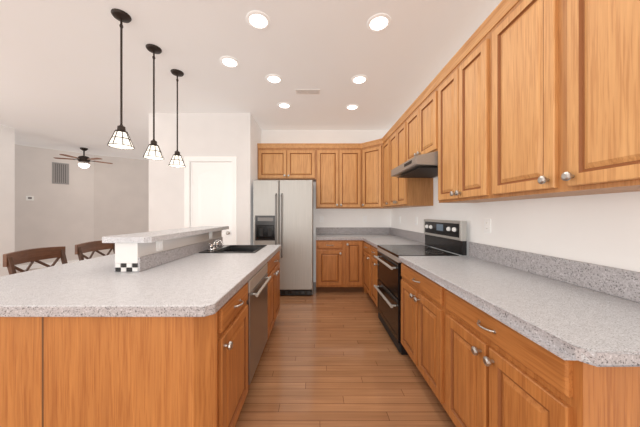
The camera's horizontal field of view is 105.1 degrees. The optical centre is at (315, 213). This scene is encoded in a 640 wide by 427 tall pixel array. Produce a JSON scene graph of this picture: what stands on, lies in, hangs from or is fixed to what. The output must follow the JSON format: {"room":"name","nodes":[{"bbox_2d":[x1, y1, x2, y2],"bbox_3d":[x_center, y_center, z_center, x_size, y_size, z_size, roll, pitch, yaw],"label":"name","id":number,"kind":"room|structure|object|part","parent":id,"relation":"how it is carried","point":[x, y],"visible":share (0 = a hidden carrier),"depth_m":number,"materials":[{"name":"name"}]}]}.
{"room":"kitchen","nodes":[
{"label":"kitchen","id":0,"kind":"room"},
{"bbox_2d":[0,125,14,276],"bbox_3d":[-5.745,-0.150,0.705,0.150,2.900,7.810,0,0,0],"label":"wall","id":1,"kind":"structure","parent":0,"point":[7,189],"depth_m":4.50,"materials":[{"name":"paint"}]},
{"bbox_2d":[15,145,93,265],"bbox_3d":[-7.405,-0.150,5.229,0.150,2.900,3.952,0,0,42],"label":"wall","id":2,"kind":"structure","parent":0,"point":[54,215],"depth_m":6.05,"materials":[{"name":"paint"}]},
{"bbox_2d":[26,196,33,200],"bbox_3d":[-6.767,-0.370,5.796,0.024,0.100,0.120,0,0,42],"label":"thermostat","id":3,"kind":"object","parent":2,"relation":"attached to","point":[30,198],"visible":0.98,"depth_m":5.79,"materials":[{"name":"white plastic"}]},
{"bbox_2d":[16,259,85,269],"bbox_3d":[-4.858,1.250,3.236,7.637,0.100,12.852,0,0,0],"label":"baseboard","id":4,"kind":"structure","parent":2,"relation":"attached to","point":[24,267],"depth_m":5.91,"materials":[{"name":"white wood"}]},
{"bbox_2d":[52,162,68,183],"bbox_3d":[-6.433,-1.022,6.173,0.010,0.529,0.297,0,0,42],"label":"air vent","id":5,"kind":"object","parent":2,"relation":"in","point":[60,173],"visible":1,"depth_m":6.17,"materials":[{"name":"silver metal"}]},
{"bbox_2d":[94,155,148,257],"bbox_3d":[-3.669,-0.150,8.216,5.660,2.900,0.150,0,0,-32],"label":"wall","id":6,"kind":"structure","parent":0,"point":[121,196],"depth_m":6.93,"materials":[{"name":"paint"}]},
{"bbox_2d":[149,113,156,231],"bbox_3d":[-2.590,-0.150,7.190,0.120,2.900,6.620,0,0,0],"label":"wall","id":7,"kind":"structure","parent":0,"point":[152,163],"depth_m":3.88,"materials":[{"name":"paint"}]},
{"bbox_2d":[157,113,252,244],"bbox_3d":[-1.770,-0.150,3.940,1.460,2.900,0.120,0,0,0],"label":"wall","id":8,"kind":"structure","parent":0,"point":[238,135],"depth_m":3.88,"materials":[{"name":"paint"}]},
{"bbox_2d":[184,157,236,244],"bbox_3d":[-1.665,0.198,3.896,0.820,2.205,0.108,0,0,0],"label":"pantry door","id":9,"kind":"structure","parent":8,"relation":"in","point":[213,193],"depth_m":3.91,"materials":[{"name":"white wood"}]},
{"bbox_2d":[16,267,455,426],"bbox_3d":[-3.710,1.350,3.650,10.580,0.100,13.700,0,0,0],"label":"floor","id":10,"kind":"structure","parent":0,"point":[332,359],"depth_m":1.97,"materials":[{"name":"brown wood"}]},
{"bbox_2d":[3,246,67,274],"bbox_3d":[-2.223,0.802,2.160,0.534,0.999,0.498,0,0,0],"label":"chair","id":11,"kind":"object","parent":10,"relation":"on","point":[11,260],"visible":0.31,"depth_m":2.12,"materials":[{"name":"brown wood"}]},
{"bbox_2d":[75,240,114,260],"bbox_3d":[-2.223,0.802,2.730,0.534,0.999,0.498,0,0,0],"label":"chair","id":12,"kind":"object","parent":10,"relation":"on","point":[86,247],"visible":0.25,"depth_m":2.68,"materials":[{"name":"brown wood"}]},
{"bbox_2d":[0,282,247,426],"bbox_3d":[-1.073,0.864,1.335,1.256,0.872,0.555,0,0,0],"label":"base cabinet","id":13,"kind":"object","parent":10,"relation":"on","point":[123,371],"depth_m":1.06,"materials":[{"name":"brown wood"}]},
{"bbox_2d":[0,245,280,316],"bbox_3d":[-1.194,0.410,2.054,1.520,0.048,2.051,0,0,0],"label":"countertop","id":14,"kind":"structure","parent":13,"relation":"on","point":[200,284],"depth_m":1.29,"materials":[{"name":"stone"}]},
{"bbox_2d":[102,226,228,271],"bbox_3d":[-1.255,0.267,2.348,0.330,0.235,1.505,0,0,0],"label":"bar ledge","id":15,"kind":"object","parent":14,"relation":"on","point":[138,252],"visible":0.96,"depth_m":1.82,"materials":[{"name":"grey stone"}]},
{"bbox_2d":[207,240,223,249],"bbox_3d":[-1.060,0.327,2.640,0.136,0.101,0.289,0,0,0],"label":"faucet","id":16,"kind":"object","parent":14,"relation":"on","point":[213,246],"visible":1,"depth_m":2.63,"materials":[{"name":"silver metal"}]},
{"bbox_2d":[199,245,266,252],"bbox_3d":[-0.880,0.477,2.705,0.560,0.198,0.590,0,0,0],"label":"sink","id":17,"kind":"object","parent":14,"relation":"in","point":[239,249],"visible":0.4,"depth_m":2.95,"materials":[{"name":"black metal"}]},
{"bbox_2d":[247,263,270,384],"bbox_3d":[-0.725,0.868,1.948,0.651,0.865,0.605,0,0,0],"label":"dishwasher","id":18,"kind":"object","parent":10,"relation":"on","point":[257,300],"visible":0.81,"depth_m":1.82,"materials":[{"name":"grey metal"}]},
{"bbox_2d":[267,259,271,339],"bbox_3d":[-1.073,0.864,1.947,1.256,0.872,0.669,0,0,0],"label":"base cabinet","id":19,"kind":"object","parent":10,"relation":"on","point":[269,262],"depth_m":2.40,"materials":[{"name":"brown wood"}]},
{"bbox_2d":[271,251,279,327],"bbox_3d":[-1.073,0.864,2.666,1.256,0.872,0.768,0,0,0],"label":"base cabinet","id":20,"kind":"object","parent":10,"relation":"on","point":[275,259],"depth_m":2.69,"materials":[{"name":"brown wood"}]},
{"bbox_2d":[253,180,312,294],"bbox_3d":[-0.520,0.377,4.205,0.940,1.823,0.831,0,0,0],"label":"refrigerator","id":21,"kind":"object","parent":10,"relation":"on","point":[283,213],"visible":0.71,"depth_m":3.85,"materials":[{"name":"grey metal"}]},
{"bbox_2d":[316,240,343,291],"bbox_3d":[0.241,0.864,4.332,0.427,0.872,0.664,0,0,0],"label":"base cabinet","id":22,"kind":"object","parent":10,"relation":"on","point":[329,253],"depth_m":4.00,"materials":[{"name":"brown wood"}]},
{"bbox_2d":[316,227,359,239],"bbox_3d":[0.373,0.342,4.328,0.750,0.173,0.678,0,0,0],"label":"countertop","id":23,"kind":"structure","parent":22,"relation":"on","point":[322,233],"depth_m":4.64,"materials":[{"name":"stone"}]},
{"bbox_2d":[344,240,363,291],"bbox_3d":[0.608,0.864,4.332,0.307,0.872,0.664,0,0,0],"label":"base cabinet","id":24,"kind":"object","parent":10,"relation":"on","point":[353,249],"depth_m":4.00,"materials":[{"name":"brown wood"}]},
{"bbox_2d":[360,227,424,247],"bbox_3d":[1.087,0.342,3.853,0.679,0.173,1.621,0,0,0],"label":"countertop","id":25,"kind":"structure","parent":24,"relation":"on","point":[375,236],"depth_m":4.02,"materials":[{"name":"stone"}]},
{"bbox_2d":[364,241,368,292],"bbox_3d":[1.097,0.864,3.732,0.654,0.872,0.522,0,0,0],"label":"base cabinet","id":26,"kind":"object","parent":10,"relation":"on","point":[365,243],"depth_m":3.81,"materials":[{"name":"brown wood"}]},
{"bbox_2d":[368,244,377,305],"bbox_3d":[1.097,0.864,3.272,0.654,0.872,0.398,0,0,0],"label":"base cabinet","id":27,"kind":"object","parent":10,"relation":"on","point":[372,261],"depth_m":3.35,"materials":[{"name":"brown wood"}]},
{"bbox_2d":[374,219,466,354],"bbox_3d":[1.046,0.682,2.650,0.688,1.235,0.780,0,0,0],"label":"range","id":28,"kind":"object","parent":10,"relation":"on","point":[449,235],"visible":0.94,"depth_m":2.51,"materials":[{"name":"black metal"}]},
{"bbox_2d":[401,263,439,401],"bbox_3d":[1.097,0.864,1.871,0.654,0.872,0.771,0,0,0],"label":"base cabinet","id":29,"kind":"object","parent":10,"relation":"on","point":[420,295],"depth_m":1.79,"materials":[{"name":"brown wood"}]},
{"bbox_2d":[440,286,639,426],"bbox_3d":[1.097,0.864,1.106,0.654,0.872,0.760,0,0,0],"label":"base cabinet","id":30,"kind":"object","parent":10,"relation":"on","point":[476,367],"depth_m":0.95,"materials":[{"name":"brown wood"}]},
{"bbox_2d":[392,239,639,366],"bbox_3d":[1.077,0.342,1.471,0.699,0.173,1.571,0,0,0],"label":"countertop","id":31,"kind":"structure","parent":30,"relation":"on","point":[573,310],"depth_m":1.13,"materials":[{"name":"stone"}]},
{"bbox_2d":[0,0,501,159],"bbox_3d":[-3.710,-1.650,3.650,10.580,0.100,13.700,0,0,0],"label":"ceiling","id":32,"kind":"structure","parent":0,"point":[60,75],"depth_m":2.57,"materials":[{"name":"paint"}]},
{"bbox_2d":[53,147,112,167],"bbox_3d":[-5.631,-1.355,5.912,1.073,0.485,1.041,0,0,0],"label":"ceiling fan","id":33,"kind":"object","parent":32,"relation":"hanging from","point":[84,160],"visible":1,"depth_m":5.88,"materials":[{"name":"brown wood"}]},
{"bbox_3d":[-5.635,-1.169,5.951,0.210,0.112,0.210,0,0,0],"label":"globe","id":34,"kind":"part","parent":33,"relation":"part of","materials":[{"name":"white glass"}]},
{"bbox_2d":[107,8,134,149],"bbox_3d":[-1.565,-1.060,1.970,0.174,1.076,0.174,0,0,0],"label":"pendant light","id":35,"kind":"object","parent":32,"relation":"hanging from","point":[120,138],"visible":1,"depth_m":1.96,"materials":[{"name":"white glass"}]},
{"bbox_3d":[-1.565,-0.592,1.970,0.162,0.140,0.162,0,0,0],"label":"lamp shade","id":36,"kind":"part","parent":35,"relation":"part of","materials":[{"name":"white glass"}]},
{"bbox_2d":[143,44,163,159],"bbox_3d":[-1.565,-1.060,2.365,0.174,1.076,0.174,0,0,0],"label":"pendant light","id":37,"kind":"object","parent":32,"relation":"hanging from","point":[153,151],"visible":1,"depth_m":2.36,"materials":[{"name":"white glass"}]},
{"bbox_3d":[-1.565,-0.592,2.365,0.162,0.140,0.162,0,0,0],"label":"lamp shade","id":38,"kind":"part","parent":37,"relation":"part of","materials":[{"name":"white glass"}]},
{"bbox_2d":[169,69,185,167],"bbox_3d":[-1.565,-1.060,2.765,0.174,1.076,0.174,0,0,0],"label":"pendant light","id":39,"kind":"object","parent":32,"relation":"hanging from","point":[177,161],"visible":1,"depth_m":2.75,"materials":[{"name":"white glass"}]},
{"bbox_3d":[-1.565,-0.592,2.765,0.162,0.140,0.162,0,0,0],"label":"lamp shade","id":40,"kind":"part","parent":39,"relation":"part of","materials":[{"name":"white glass"}]},
{"bbox_2d":[220,56,238,67],"bbox_3d":[-0.908,-1.595,2.577,0.195,0.007,0.195,0,0,-9],"label":"recessed light","id":41,"kind":"object","parent":32,"relation":"in","point":[228,61],"depth_m":2.57,"materials":[{"name":"white"}]},
{"bbox_2d":[246,11,269,29],"bbox_3d":[-0.476,-1.595,2.024,0.195,0.007,0.195,0,0,-6],"label":"recessed light","id":42,"kind":"object","parent":32,"relation":"in","point":[258,20],"depth_m":2.02,"materials":[{"name":"white"}]},
{"bbox_2d":[266,74,281,83],"bbox_3d":[-0.497,-1.595,2.900,0.195,0.007,0.195,0,0,-6],"label":"recessed light","id":43,"kind":"object","parent":32,"relation":"in","point":[272,78],"depth_m":2.90,"materials":[{"name":"white"}]},
{"bbox_2d":[278,102,290,108],"bbox_3d":[-0.465,-1.595,3.607,0.195,0.007,0.195,0,0,-6],"label":"recessed light","id":44,"kind":"object","parent":32,"relation":"in","point":[284,105],"depth_m":3.61,"materials":[{"name":"white"}]},
{"bbox_2d":[296,89,319,93],"bbox_3d":[-0.107,-1.593,3.200,0.310,0.010,0.120,0,0,0],"label":"ceiling vent","id":45,"kind":"object","parent":32,"relation":"in","point":[307,91],"visible":1,"depth_m":3.18,"materials":[{"name":"white metal"}]},
{"bbox_2d":[346,104,358,109],"bbox_3d":[0.541,-1.595,3.660,0.195,0.007,0.195,0,0,-6],"label":"recessed light","id":46,"kind":"object","parent":32,"relation":"in","point":[352,106],"depth_m":3.66,"materials":[{"name":"white"}]},
{"bbox_2d":[351,75,367,83],"bbox_3d":[0.516,-1.595,2.913,0.195,0.007,0.195,0,0,-6],"label":"recessed light","id":47,"kind":"object","parent":32,"relation":"in","point":[359,79],"depth_m":2.91,"materials":[{"name":"white"}]},
{"bbox_2d":[367,13,390,31],"bbox_3d":[0.525,-1.595,2.050,0.195,0.007,0.195,0,0,-6],"label":"recessed light","id":48,"kind":"object","parent":32,"relation":"in","point":[378,22],"depth_m":2.04,"materials":[{"name":"white"}]},
{"bbox_2d":[253,118,260,179],"bbox_3d":[-1.110,-0.150,4.360,0.140,2.900,0.660,0,0,0],"label":"wall","id":49,"kind":"structure","parent":0,"point":[256,129],"depth_m":4.21,"materials":[{"name":"paint"}]},
{"bbox_2d":[261,130,390,281],"bbox_3d":[0.195,-0.150,4.745,2.470,2.900,0.150,0,0,0],"label":"wall","id":50,"kind":"structure","parent":0,"point":[352,217],"depth_m":4.67,"materials":[{"name":"paint"}]},
{"bbox_2d":[257,144,316,207],"bbox_3d":[-0.506,-0.672,4.492,1.012,1.144,0.343,0,0,0],"label":"upper cabinet","id":51,"kind":"object","parent":50,"relation":"attached to","point":[275,161],"depth_m":4.32,"materials":[{"name":"brown wood"}]},
{"bbox_2d":[317,144,360,207],"bbox_3d":[0.394,-0.672,4.492,0.788,1.144,0.343,0,0,0],"label":"upper cabinet","id":52,"kind":"object","parent":50,"relation":"attached to","point":[338,165],"depth_m":4.32,"materials":[{"name":"brown wood"}]},
{"bbox_2d":[391,177,639,271],"bbox_3d":[1.505,-0.150,3.650,0.150,2.900,13.700,0,0,0],"label":"wall","id":53,"kind":"structure","parent":0,"point":[601,229],"depth_m":1.46,"materials":[{"name":"paint"}]},
{"bbox_2d":[361,140,380,207],"bbox_3d":[1.118,-0.648,4.353,0.613,1.095,0.622,0,0,0],"label":"upper cabinet","id":54,"kind":"object","parent":53,"relation":"attached to","point":[371,150],"depth_m":4.18,"materials":[{"name":"brown wood"}]},
{"bbox_2d":[381,132,388,207],"bbox_3d":[1.257,-0.672,3.832,0.334,1.144,0.358,0,0,0],"label":"upper cabinet","id":55,"kind":"object","parent":53,"relation":"attached to","point":[385,140],"depth_m":3.87,"materials":[{"name":"brown wood"}]},
{"bbox_2d":[389,112,404,207],"bbox_3d":[1.257,-0.672,3.314,0.334,1.144,0.679,0,0,0],"label":"upper cabinet","id":56,"kind":"object","parent":53,"relation":"attached to","point":[397,133],"depth_m":3.30,"materials":[{"name":"brown wood"}]},
{"bbox_2d":[405,80,432,207],"bbox_3d":[1.257,-0.672,2.595,0.334,1.144,0.759,0,0,0],"label":"upper cabinet","id":57,"kind":"object","parent":53,"relation":"attached to","point":[419,116],"depth_m":2.75,"materials":[{"name":"brown wood"}]},
{"bbox_2d":[391,151,437,177],"bbox_3d":[1.166,-0.501,2.595,0.516,0.142,0.740,0,0,0],"label":"range hood","id":58,"kind":"object","parent":57,"relation":"attached to","point":[422,166],"visible":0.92,"depth_m":2.42,"materials":[{"name":"silver metal"}]},
{"bbox_2d":[433,21,507,202],"bbox_3d":[1.257,-0.672,1.881,0.334,1.144,0.668,0,0,0],"label":"upper cabinet","id":59,"kind":"object","parent":53,"relation":"attached to","point":[459,88],"depth_m":1.83,"materials":[{"name":"brown wood"}]},
{"bbox_2d":[484,219,490,232],"bbox_3d":[1.423,0.098,2.038,0.007,0.115,0.075,0,0,0],"label":"electrical outlet","id":60,"kind":"object","parent":53,"relation":"attached to","point":[487,225],"depth_m":2.03,"materials":[{"name":"white plastic"}]},
{"bbox_2d":[485,0,639,199],"bbox_3d":[1.257,-0.672,1.120,0.334,1.144,0.854,0,0,0],"label":"upper cabinet","id":61,"kind":"object","parent":53,"relation":"attached to","point":[523,99],"depth_m":1.11,"materials":[{"name":"brown wood"}]}
]}

